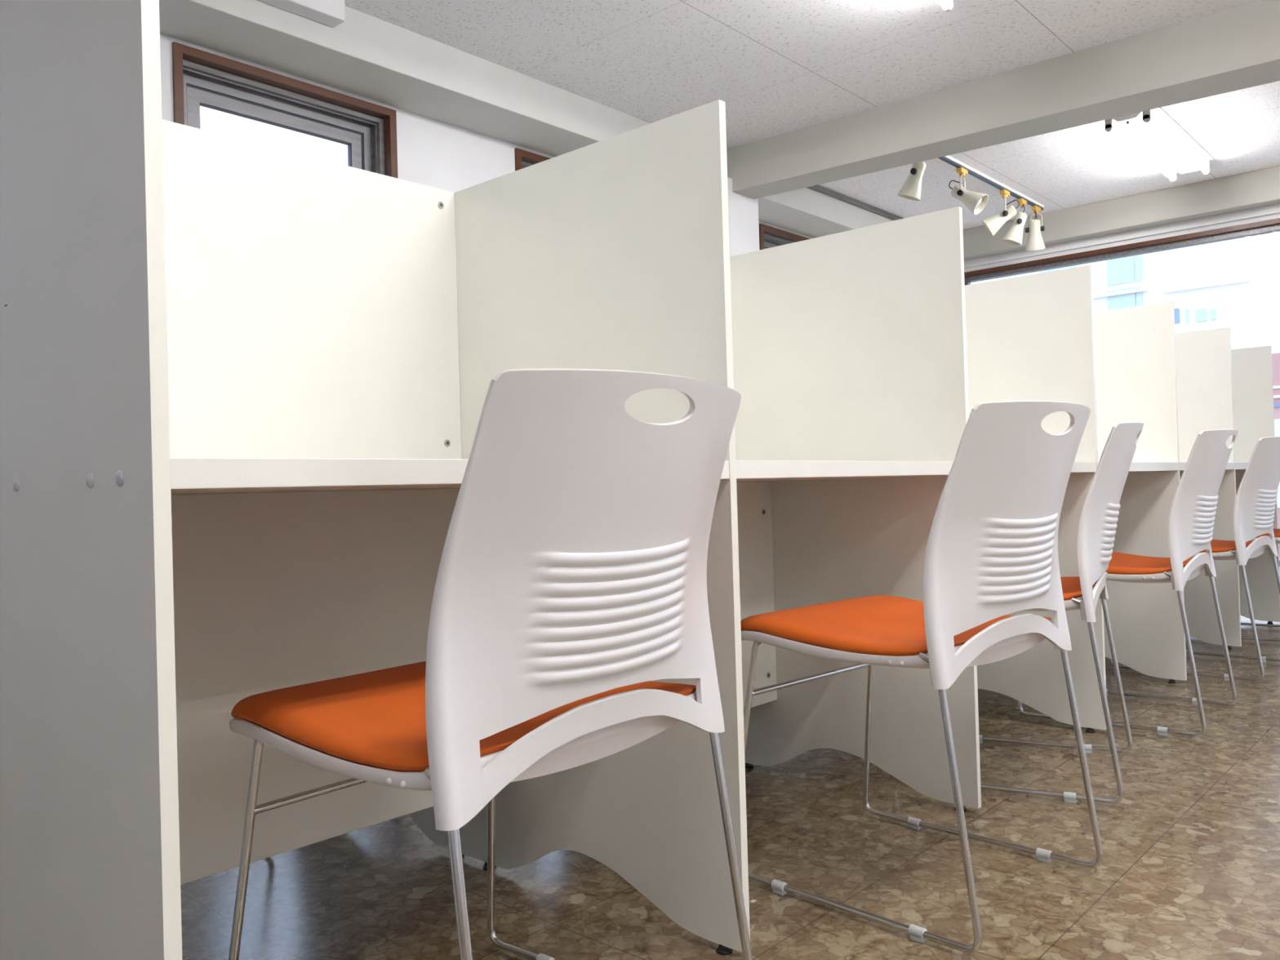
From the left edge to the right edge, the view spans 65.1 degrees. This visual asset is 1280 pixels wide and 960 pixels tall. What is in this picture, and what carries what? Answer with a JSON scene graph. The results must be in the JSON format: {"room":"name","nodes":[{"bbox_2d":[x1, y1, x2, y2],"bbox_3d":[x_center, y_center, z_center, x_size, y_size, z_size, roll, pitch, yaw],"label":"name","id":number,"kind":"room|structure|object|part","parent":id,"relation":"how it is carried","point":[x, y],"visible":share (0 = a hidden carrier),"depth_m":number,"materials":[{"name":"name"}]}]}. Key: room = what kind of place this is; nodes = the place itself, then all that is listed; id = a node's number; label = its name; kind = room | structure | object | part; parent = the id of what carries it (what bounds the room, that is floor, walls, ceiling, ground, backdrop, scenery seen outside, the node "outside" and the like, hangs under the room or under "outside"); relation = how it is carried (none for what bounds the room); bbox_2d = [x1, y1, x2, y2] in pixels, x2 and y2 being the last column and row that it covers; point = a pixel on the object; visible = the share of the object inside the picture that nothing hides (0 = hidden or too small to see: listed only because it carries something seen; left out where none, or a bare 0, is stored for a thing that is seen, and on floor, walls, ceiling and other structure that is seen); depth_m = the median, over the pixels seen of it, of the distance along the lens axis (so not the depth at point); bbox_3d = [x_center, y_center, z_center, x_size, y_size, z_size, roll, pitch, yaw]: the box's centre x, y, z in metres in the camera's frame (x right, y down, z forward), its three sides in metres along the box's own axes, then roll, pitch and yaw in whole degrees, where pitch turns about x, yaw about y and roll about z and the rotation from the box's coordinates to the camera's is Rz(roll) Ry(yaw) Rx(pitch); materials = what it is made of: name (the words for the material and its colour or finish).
{"room":"study room","nodes":[
{"label":"study room","id":0,"kind":"room"},
{"bbox_2d":[160,33,813,239],"bbox_3d":[-0.740,-0.539,4.802,0.200,2.530,8.500,-2,-1,42],"label":"wall","id":1,"kind":"structure","parent":0,"point":[432,153],"depth_m":4.49,"materials":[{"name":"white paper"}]},
{"bbox_2d":[172,41,398,178],"bbox_3d":[-1.401,-0.733,4.016,0.156,1.708,0.948,-2,-1,42],"label":"window","id":2,"kind":"structure","parent":1,"relation":"in","point":[368,130],"depth_m":4.01,"materials":[{"name":"brown wood"}]},
{"bbox_3d":[-1.447,-0.731,4.057,0.034,1.512,0.752,-2,-1,42],"label":"sash rail","id":3,"kind":"part","parent":2,"relation":"part of","materials":[{"name":"metal"}]},
{"bbox_3d":[-1.439,-0.731,4.051,0.040,1.600,0.840,-2,-1,42],"label":"sash","id":4,"kind":"part","parent":2,"relation":"part of","materials":[{"name":"metal"}]},
{"bbox_2d":[514,147,550,170],"bbox_3d":[-0.314,-0.752,5.233,0.156,1.708,0.948,-2,-1,42],"label":"window","id":5,"kind":"structure","parent":1,"relation":"in","point":[523,158],"depth_m":4.90,"materials":[{"name":"brown wood"}]},
{"bbox_3d":[-0.328,-0.752,5.245,0.095,1.644,0.884,-2,-1,42],"label":"frame","id":6,"kind":"part","parent":5,"relation":"part of","materials":[{"name":"wood"}]},
{"bbox_2d":[759,223,809,249],"bbox_3d":[1.047,-0.777,6.755,0.156,1.708,0.948,-2,-1,42],"label":"window","id":7,"kind":"structure","parent":1,"relation":"in","point":[770,237],"depth_m":6.57,"materials":[{"name":"brown wood"}]},
{"bbox_3d":[1.009,-0.775,6.789,0.040,1.600,0.840,-2,-1,42],"label":"sash","id":8,"kind":"part","parent":7,"relation":"part of","materials":[{"name":"metal"}]},
{"bbox_3d":[1.034,-0.776,6.768,0.095,1.644,0.884,-2,-1,42],"label":"frame","id":9,"kind":"part","parent":7,"relation":"part of","materials":[{"name":"wood"}]},
{"bbox_2d":[180,614,1279,959],"bbox_3d":[1.773,0.683,2.608,6.800,0.100,8.950,-2,-1,42],"label":"floor","id":10,"kind":"structure","parent":0,"point":[1189,869],"depth_m":1.71,"materials":[{"name":"tile"}]},
{"bbox_2d":[0,0,182,959],"bbox_3d":[-0.836,0.094,1.219,1.203,1.200,0.024,-2,-1,42],"label":"wall","id":11,"kind":"structure","parent":10,"relation":"on","point":[90,865],"depth_m":0.91,"materials":[{"name":"beige laminate"}]},
{"bbox_2d":[161,119,461,458],"bbox_3d":[-0.585,-0.230,1.512,0.017,0.560,0.766,-2,-1,42],"label":"board","id":12,"kind":"object","parent":11,"relation":"attached to","point":[312,312],"visible":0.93,"depth_m":1.57,"materials":[{"name":"beige laminate"}]},
{"bbox_2d":[171,488,460,884],"bbox_3d":[-0.475,0.266,1.423,0.017,0.498,0.766,-2,-1,42],"label":"board","id":13,"kind":"object","parent":11,"relation":"attached to","point":[272,591],"visible":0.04,"depth_m":1.39,"materials":[{"name":"beige laminate"}]},
{"bbox_2d":[169,457,728,494],"bbox_3d":[-0.352,-0.002,1.308,0.593,0.026,0.766,-2,-1,42],"label":"desk","id":14,"kind":"object","parent":11,"relation":"attached to","point":[188,475],"visible":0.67,"depth_m":0.93,"materials":[{"name":"beige laminate"}]},
{"bbox_2d":[228,368,752,959],"bbox_3d":[-0.158,0.288,1.135,0.513,0.770,0.432,-2,-1,39],"label":"chair","id":15,"kind":"object","parent":10,"relation":"on","point":[571,578],"visible":1,"depth_m":0.96,"materials":[{"name":"white plastic"}]},
{"bbox_3d":[-0.292,0.466,1.002,0.462,0.408,0.046,-2,-1,39],"label":"sled leg","id":16,"kind":"part","parent":15,"relation":"part of","materials":[{"name":"silver metal"}]},
{"bbox_2d":[231,661,696,772],"bbox_3d":[-0.195,0.259,1.164,0.390,0.056,0.416,-2,-1,39],"label":"seat cushion","id":17,"kind":"object","parent":15,"relation":"on","point":[373,721],"depth_m":1.04,"materials":[{"name":"orange fabric"}]},
{"bbox_3d":[-0.011,0.100,1.014,0.121,0.403,0.432,-2,-1,39],"label":"backrest","id":18,"kind":"part","parent":15,"relation":"part of","materials":[{"name":"white plastic"}]},
{"bbox_3d":[-0.054,0.462,1.297,0.462,0.408,0.046,-2,-1,39],"label":"sled leg","id":19,"kind":"part","parent":15,"relation":"part of","materials":[{"name":"silver metal"}]},
{"bbox_2d":[408,99,750,955],"bbox_3d":[-0.316,0.085,1.801,1.203,1.200,0.024,-2,-1,42],"label":"wall","id":20,"kind":"structure","parent":10,"relation":"on","point":[612,253],"depth_m":1.51,"materials":[{"name":"beige laminate"}]},
{"bbox_2d":[736,480,777,710],"bbox_3d":[0.045,0.256,2.005,0.017,0.498,0.766,-2,-1,42],"label":"board","id":21,"kind":"object","parent":20,"relation":"attached to","point":[753,498],"visible":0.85,"depth_m":2.24,"materials":[{"name":"beige laminate"}]},
{"bbox_2d":[735,460,953,481],"bbox_3d":[0.169,-0.011,1.891,0.593,0.026,0.766,-2,-1,42],"label":"desk","id":22,"kind":"object","parent":20,"relation":"attached to","point":[746,470],"visible":0.29,"depth_m":1.62,"materials":[{"name":"beige laminate"}]},
{"bbox_2d":[727,177,759,256],"bbox_3d":[0.471,-0.480,5.722,0.375,2.360,0.285,-2,-1,42],"label":"column","id":23,"kind":"structure","parent":10,"relation":"on","point":[743,211],"depth_m":5.59,"materials":[{"name":"white paint"}]},
{"bbox_2d":[729,206,981,811],"bbox_3d":[0.205,0.075,2.384,1.203,1.200,0.024,-2,-1,42],"label":"wall","id":24,"kind":"structure","parent":10,"relation":"on","point":[851,344],"depth_m":2.14,"materials":[{"name":"beige laminate"}]},
{"bbox_2d":[1071,462,1096,472],"bbox_3d":[0.690,-0.020,2.473,0.593,0.026,0.766,-2,-1,42],"label":"desk","id":25,"kind":"object","parent":24,"relation":"attached to","point":[1077,467],"visible":0.13,"depth_m":2.49,"materials":[{"name":"beige laminate"}]},
{"bbox_2d":[740,400,1103,953],"bbox_3d":[0.463,0.276,1.661,0.432,0.770,0.513,-1,-1,-44],"label":"chair","id":26,"kind":"object","parent":10,"relation":"on","point":[992,551],"visible":0.99,"depth_m":1.49,"materials":[{"name":"white plastic"}]},
{"bbox_3d":[0.313,0.453,1.547,0.046,0.408,0.462,-1,-1,-44],"label":"sled leg","id":27,"kind":"part","parent":26,"relation":"part of","materials":[{"name":"silver metal"}]},
{"bbox_2d":[740,595,1051,656],"bbox_3d":[0.430,0.246,1.695,0.416,0.056,0.390,-1,-1,-44],"label":"seat cushion","id":28,"kind":"object","parent":26,"relation":"on","point":[877,625],"depth_m":1.61,"materials":[{"name":"orange fabric"}]},
{"bbox_2d":[928,662,933,686],"bbox_3d":[0.420,0.271,1.417,0.021,0.041,0.025,-1,-1,-44],"label":"socket","id":29,"kind":"object","parent":26,"relation":"attached to","point":[931,664],"depth_m":1.41,"materials":[{"name":"white plastic"}]},
{"bbox_3d":[0.586,0.448,1.810,0.046,0.408,0.462,-1,-1,-44],"label":"sled leg","id":30,"kind":"part","parent":26,"relation":"part of","materials":[{"name":"silver metal"}]},
{"bbox_3d":[0.593,0.087,1.522,0.432,0.403,0.121,-1,-1,-44],"label":"backrest","id":31,"kind":"part","parent":26,"relation":"part of","materials":[{"name":"white plastic"}]},
{"bbox_2d":[964,265,1106,733],"bbox_3d":[0.726,0.066,2.966,1.203,1.200,0.024,-2,-1,42],"label":"wall","id":32,"kind":"structure","parent":10,"relation":"on","point":[1031,337],"depth_m":2.64,"materials":[{"name":"beige laminate"}]},
{"bbox_2d":[1128,462,1177,471],"bbox_3d":[1.210,-0.030,3.055,0.593,0.026,0.766,-2,-1,42],"label":"desk","id":33,"kind":"object","parent":32,"relation":"attached to","point":[1135,466],"visible":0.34,"depth_m":2.95,"materials":[{"name":"beige laminate"}]},
{"bbox_2d":[978,422,1143,803],"bbox_3d":[0.865,0.270,2.267,0.513,0.770,0.432,-2,-1,28],"label":"chair","id":34,"kind":"object","parent":10,"relation":"on","point":[1097,526],"visible":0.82,"depth_m":2.05,"materials":[{"name":"white plastic"}]},
{"bbox_3d":[0.758,0.446,2.111,0.462,0.408,0.046,-2,-1,28],"label":"sled leg","id":35,"kind":"part","parent":34,"relation":"part of","materials":[{"name":"silver metal"}]},
{"bbox_3d":[0.937,0.444,2.445,0.462,0.408,0.046,-2,-1,28],"label":"sled leg","id":36,"kind":"part","parent":34,"relation":"part of","materials":[{"name":"silver metal"}]},
{"bbox_2d":[1060,576,1095,600],"bbox_3d":[0.824,0.240,2.289,0.390,0.056,0.416,-2,-1,28],"label":"seat cushion","id":37,"kind":"object","parent":34,"relation":"on","point":[1073,588],"depth_m":2.04,"materials":[{"name":"orange fabric"}]},
{"bbox_2d":[1080,600,1086,620],"bbox_3d":[0.899,0.263,2.022,0.025,0.041,0.021,-2,-1,28],"label":"socket","id":38,"kind":"object","parent":34,"relation":"attached to","point":[1082,603],"depth_m":2.02,"materials":[{"name":"white plastic"}]},
{"bbox_3d":[1.032,0.081,2.176,0.121,0.403,0.432,-2,-1,28],"label":"backrest","id":39,"kind":"part","parent":34,"relation":"part of","materials":[{"name":"white plastic"}]},
{"bbox_2d":[1017,429,1238,736],"bbox_3d":[1.361,0.261,2.765,0.513,0.770,0.432,-2,-1,40],"label":"chair","id":40,"kind":"object","parent":10,"relation":"on","point":[1192,514],"visible":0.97,"depth_m":2.56,"materials":[{"name":"white plastic"}]},
{"bbox_3d":[1.225,0.438,2.635,0.462,0.408,0.046,-2,-1,40],"label":"sled leg","id":41,"kind":"part","parent":40,"relation":"part of","materials":[{"name":"silver metal"}]},
{"bbox_2d":[1105,551,1192,574],"bbox_3d":[1.325,0.231,2.795,0.390,0.056,0.416,-2,-1,40],"label":"seat cushion","id":42,"kind":"object","parent":40,"relation":"on","point":[1178,563],"depth_m":2.61,"materials":[{"name":"orange fabric"}]},
{"bbox_3d":[1.468,0.433,2.926,0.462,0.408,0.046,-2,-1,40],"label":"sled leg","id":43,"kind":"part","parent":40,"relation":"part of","materials":[{"name":"silver metal"}]},
{"bbox_2d":[1170,573,1175,589],"bbox_3d":[1.346,0.255,2.518,0.025,0.041,0.021,-2,-1,40],"label":"socket","id":44,"kind":"object","parent":40,"relation":"attached to","point":[1172,575],"depth_m":2.51,"materials":[{"name":"white plastic"}]},
{"bbox_3d":[1.506,0.072,2.642,0.121,0.403,0.432,-2,-1,40],"label":"backrest","id":45,"kind":"part","parent":40,"relation":"part of","materials":[{"name":"white plastic"}]},
{"bbox_2d":[1204,566,1209,576],"bbox_3d":[1.602,0.251,2.825,0.025,0.041,0.021,-2,-1,40],"label":"socket","id":46,"kind":"object","parent":40,"relation":"attached to","point":[1206,573],"depth_m":2.82,"materials":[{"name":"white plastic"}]},
{"bbox_2d":[1093,302,1186,683],"bbox_3d":[1.246,0.057,3.548,1.203,1.200,0.024,-2,-1,42],"label":"wall","id":47,"kind":"structure","parent":10,"relation":"on","point":[1135,347],"depth_m":3.21,"materials":[{"name":"beige laminate"}]},
{"bbox_2d":[1179,462,1234,471],"bbox_3d":[1.731,-0.039,3.638,0.593,0.026,0.766,-2,-1,42],"label":"desk","id":48,"kind":"object","parent":47,"relation":"attached to","point":[1182,464],"visible":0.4,"depth_m":3.28,"materials":[{"name":"beige laminate"}]},
{"bbox_2d":[1109,435,1279,681],"bbox_3d":[1.922,0.251,3.400,0.513,0.770,0.432,-2,-1,44],"label":"chair","id":49,"kind":"object","parent":10,"relation":"on","point":[1255,503],"visible":0.78,"depth_m":3.18,"materials":[{"name":"white plastic"}]},
{"bbox_3d":[1.776,0.428,3.281,0.462,0.408,0.046,-2,-1,44],"label":"sled leg","id":50,"kind":"part","parent":49,"relation":"part of","materials":[{"name":"silver metal"}]},
{"bbox_2d":[1199,538,1253,552],"bbox_3d":[1.888,0.221,3.433,0.390,0.056,0.416,-2,-1,44],"label":"seat cushion","id":51,"kind":"object","parent":49,"relation":"on","point":[1238,545],"depth_m":3.19,"materials":[{"name":"orange fabric"}]},
{"bbox_3d":[2.041,0.423,3.552,0.462,0.408,0.046,-2,-1,44],"label":"sled leg","id":52,"kind":"part","parent":49,"relation":"part of","materials":[{"name":"silver metal"}]},
{"bbox_2d":[1235,551,1239,564],"bbox_3d":[1.887,0.245,3.154,0.025,0.041,0.021,-2,-1,44],"label":"socket","id":53,"kind":"object","parent":49,"relation":"attached to","point":[1237,553],"depth_m":3.15,"materials":[{"name":"white plastic"}]},
{"bbox_3d":[2.057,0.062,3.265,0.121,0.403,0.432,-2,-1,44],"label":"backrest","id":54,"kind":"part","parent":49,"relation":"part of","materials":[{"name":"white plastic"}]},
{"bbox_2d":[1174,327,1241,648],"bbox_3d":[1.767,0.047,4.131,1.203,1.200,0.024,-2,-1,42],"label":"wall","id":55,"kind":"structure","parent":10,"relation":"on","point":[1203,358],"depth_m":3.78,"materials":[{"name":"beige laminate"}]},
{"bbox_2d":[1235,462,1248,470],"bbox_3d":[2.252,-0.048,4.220,0.593,0.026,0.766,-2,-1,42],"label":"desk","id":56,"kind":"object","parent":55,"relation":"attached to","point":[1238,466],"visible":0.2,"depth_m":3.83,"materials":[{"name":"beige laminate"}]},
{"bbox_2d":[1231,345,1279,624],"bbox_3d":[2.288,0.038,4.713,1.203,1.200,0.024,-2,-1,42],"label":"wall","id":57,"kind":"structure","parent":10,"relation":"on","point":[1251,367],"depth_m":4.36,"materials":[{"name":"beige laminate"}]},
{"bbox_2d":[1240,528,1279,641],"bbox_3d":[2.508,0.240,4.050,0.513,0.770,0.432,-2,-1,42],"label":"chair","id":58,"kind":"object","parent":10,"relation":"on","point":[1277,531],"visible":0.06,"depth_m":3.89,"materials":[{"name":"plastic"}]},
{"bbox_3d":[2.620,0.413,4.207,0.462,0.408,0.046,-2,-1,42],"label":"sled leg","id":59,"kind":"part","parent":58,"relation":"part of","materials":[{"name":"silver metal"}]},
{"bbox_3d":[2.368,0.417,3.924,0.462,0.408,0.046,-2,-1,42],"label":"sled leg","id":60,"kind":"part","parent":58,"relation":"part of","materials":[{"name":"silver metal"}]},
{"bbox_2d":[1255,528,1279,537],"bbox_3d":[2.473,0.210,4.081,0.390,0.056,0.416,-2,-1,42],"label":"seat cushion","id":61,"kind":"object","parent":58,"relation":"on","point":[1277,531],"depth_m":3.87,"materials":[{"name":"orange fabric"}]},
{"bbox_2d":[344,0,1279,229],"bbox_3d":[1.697,-1.956,2.634,6.800,0.120,8.950,-2,-1,42],"label":"ceiling","id":62,"kind":"structure","parent":0,"point":[777,67],"depth_m":4.42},
{"bbox_2d":[159,0,893,238],"bbox_3d":[-0.582,-1.717,4.642,0.315,0.187,8.500,-2,-1,42],"label":"ceiling beam","id":63,"kind":"structure","parent":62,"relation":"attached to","point":[366,55],"depth_m":4.16,"materials":[{"name":"paint"}]},
{"bbox_2d":[257,0,345,27],"bbox_3d":[-1.346,-1.747,3.493,0.080,0.105,0.670,-2,-1,42],"label":"duct cover","id":64,"kind":"object","parent":63,"relation":"attached to","point":[331,13],"visible":1,"depth_m":3.65,"materials":[{"name":"white metal"}]},
{"bbox_2d":[807,185,903,220],"bbox_3d":[1.531,-1.835,6.748,0.029,0.031,2.260,-2,-1,42],"label":"track","id":65,"kind":"object","parent":62,"relation":"attached to","point":[819,188],"depth_m":6.60,"materials":[{"name":"metal"}]},
{"bbox_2d":[933,0,953,11],"bbox_3d":[0.819,-1.815,3.267,0.250,0.098,1.260,-2,-1,42],"label":"fluorescent light","id":66,"kind":"object","parent":62,"relation":"attached to","point":[947,5],"visible":1,"depth_m":3.76,"materials":[{"name":"white plastic"}]},
{"bbox_2d":[942,0,953,11],"bbox_3d":[1.161,-1.815,3.784,0.036,0.088,0.018,-2,-1,42],"label":"socket","id":67,"kind":"object","parent":66,"relation":"attached to","point":[949,6],"depth_m":3.77,"materials":[{"name":"grey"}]},
{"bbox_2d":[937,155,1044,210],"bbox_3d":[2.060,-1.858,6.107,0.030,0.030,2.110,-2,-1,42],"label":"track","id":68,"kind":"object","parent":62,"relation":"attached to","point":[948,159],"visible":0.45,"depth_m":6.20,"materials":[{"name":"white metal"}]},
{"bbox_2d":[897,160,926,200],"bbox_3d":[1.492,-1.681,5.505,0.159,0.300,0.133,-2,-1,42],"label":"spotlight","id":69,"kind":"object","parent":68,"relation":"hanging from","point":[911,189],"visible":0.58,"depth_m":5.46,"materials":[{"name":"white plastic"}]},
{"bbox_3d":[1.488,-1.677,5.450,0.034,0.034,0.025,-2,-1,34],"label":"knob","id":70,"kind":"part","parent":69,"relation":"part of","materials":[{"name":"black plastic"}]},
{"bbox_2d":[948,167,988,214],"bbox_3d":[1.939,-1.699,5.915,0.222,0.282,0.136,-2,-1,42],"label":"spotlight","id":71,"kind":"object","parent":68,"relation":"hanging from","point":[975,202],"visible":1,"depth_m":5.90,"materials":[{"name":"white plastic"}]},
{"bbox_3d":[1.882,-1.688,5.893,0.034,0.034,0.025,-2,-1,36],"label":"knob","id":72,"kind":"part","parent":71,"relation":"part of","materials":[{"name":"black plastic"}]},
{"bbox_3d":[1.947,-1.655,5.915,0.211,0.193,0.127,-2,-1,42],"label":"lamp shade","id":73,"kind":"part","parent":71,"relation":"part of","materials":[{"name":"white metal"}]},
{"bbox_3d":[1.973,-1.636,5.891,0.089,0.092,0.091,-2,-1,-14],"label":"bulb","id":74,"kind":"part","parent":71,"relation":"part of","materials":[{"name":"white glass"}]},
{"bbox_2d":[981,189,1019,235],"bbox_3d":[2.307,-1.708,6.419,0.231,0.278,0.128,-2,-1,23],"label":"spotlight","id":75,"kind":"object","parent":68,"relation":"hanging from","point":[993,224],"visible":1,"depth_m":6.39,"materials":[{"name":"white plastic"}]},
{"bbox_3d":[2.296,-1.659,6.412,0.216,0.182,0.126,-2,-1,31],"label":"lamp shade","id":76,"kind":"part","parent":75,"relation":"part of","materials":[{"name":"white metal"}]},
{"bbox_3d":[2.320,-1.693,6.364,0.034,0.034,0.025,-2,-1,21],"label":"knob","id":77,"kind":"part","parent":75,"relation":"part of","materials":[{"name":"black plastic"}]},
{"bbox_2d":[1002,198,1027,245],"bbox_3d":[2.475,-1.693,6.603,0.156,0.312,0.192,-2,-1,42],"label":"spotlight","id":78,"kind":"object","parent":68,"relation":"hanging from","point":[1014,237],"visible":1,"depth_m":6.55,"materials":[{"name":"white plastic"}]},
{"bbox_3d":[2.472,-1.684,6.529,0.034,0.034,0.025,-2,-1,17],"label":"knob","id":79,"kind":"part","parent":78,"relation":"part of","materials":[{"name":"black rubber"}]},
{"bbox_2d":[1025,205,1045,250],"bbox_3d":[2.681,-1.702,6.808,0.141,0.303,0.151,-2,-1,42],"label":"spotlight","id":80,"kind":"object","parent":68,"relation":"hanging from","point":[1035,242],"visible":1,"depth_m":6.76,"materials":[{"name":"white plastic"}]},
{"bbox_2d":[726,0,1279,199],"bbox_3d":[2.918,-1.789,3.759,6.136,0.262,0.329,-2,-1,37],"label":"beam","id":81,"kind":"structure","parent":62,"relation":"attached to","point":[1237,48],"depth_m":4.56,"materials":[{"name":"paint"}]},
{"bbox_2d":[963,165,1279,261],"bbox_3d":[4.591,-1.848,5.628,6.085,0.205,0.130,-2,-1,42],"label":"beam","id":82,"kind":"structure","parent":62,"relation":"attached to","point":[1260,188],"depth_m":6.67,"materials":[{"name":"paint"}]},
{"bbox_2d":[1104,107,1213,182],"bbox_3d":[2.889,-1.853,5.560,0.250,0.098,1.260,-2,-1,42],"label":"fluorescent light","id":83,"kind":"object","parent":62,"relation":"attached to","point":[1154,131],"visible":0.88,"depth_m":5.49,"materials":[{"name":"white plastic"}]},
{"bbox_2d":[1104,118,1113,132],"bbox_3d":[2.414,-1.838,5.163,0.036,0.088,0.018,-2,-1,42],"label":"socket","id":84,"kind":"object","parent":83,"relation":"attached to","point":[1108,127],"depth_m":5.16,"materials":[{"name":"grey plastic"}]},
{"bbox_2d":[1142,110,1151,123],"bbox_3d":[2.548,-1.843,5.043,0.036,0.088,0.018,-2,-1,42],"label":"socket","id":85,"kind":"object","parent":83,"relation":"attached to","point":[1146,115],"depth_m":5.04,"materials":[{"name":"grey"}]},
{"bbox_2d":[1168,167,1177,182],"bbox_3d":[3.231,-1.853,6.077,0.036,0.088,0.018,-2,-1,42],"label":"socket","id":86,"kind":"object","parent":83,"relation":"attached to","point":[1173,171],"depth_m":6.07,"materials":[{"name":"grey plastic"}]},
{"bbox_2d":[1202,159,1210,175],"bbox_3d":[3.365,-1.858,5.957,0.036,0.088,0.018,-2,-1,42],"label":"socket","id":87,"kind":"object","parent":83,"relation":"attached to","point":[1206,162],"depth_m":5.94,"materials":[{"name":"grey"}]},
{"bbox_2d":[964,204,1279,573],"bbox_3d":[4.618,-0.683,5.845,6.400,2.530,0.200,-2,-1,42],"label":"wall","id":88,"kind":"structure","parent":0,"point":[1273,207],"depth_m":6.83,"materials":[{"name":"white paint"}]},
{"bbox_2d":[964,217,1279,566],"bbox_3d":[4.666,-0.569,5.722,5.870,2.175,0.102,-2,-1,42],"label":"window","id":89,"kind":"structure","parent":88,"relation":"in","point":[1269,226],"depth_m":6.85,"materials":[{"name":"brown wood"}]},
{"bbox_3d":[4.656,-0.568,5.710,5.870,2.175,0.072,-2,-1,42],"label":"wood trim","id":90,"kind":"part","parent":89,"relation":"part of","materials":[{"name":"brown wood"}]},
{"bbox_2d":[964,209,1279,268],"bbox_3d":[4.514,-1.692,5.771,6.400,0.014,0.025,-2,-1,42],"label":"trim","id":91,"kind":"structure","parent":88,"relation":"attached to","point":[1278,211],"depth_m":6.82,"materials":[{"name":"white paint"}]},
{"label":"outside","id":92,"kind":"structure","parent":0,"visible":0},
{"bbox_3d":[14.630,0.608,19.082,30.000,0.130,32.750,-2,-1,42],"label":"ground","id":93,"kind":"structure","parent":92,"visible":0},
{"bbox_2d":[970,231,1279,353],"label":"window","id":94,"kind":"structure","parent":93,"relation":"on","point":[1234,284],"depth_m":12.93,"materials":[{"name":"white"}]},
{"bbox_2d":[1271,352,1279,559],"bbox_3d":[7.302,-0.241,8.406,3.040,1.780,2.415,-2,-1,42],"label":"building","id":95,"kind":"structure","parent":93,"relation":"on","point":[1275,357],"depth_m":8.50,"materials":[{"name":"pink tile"}]}
]}

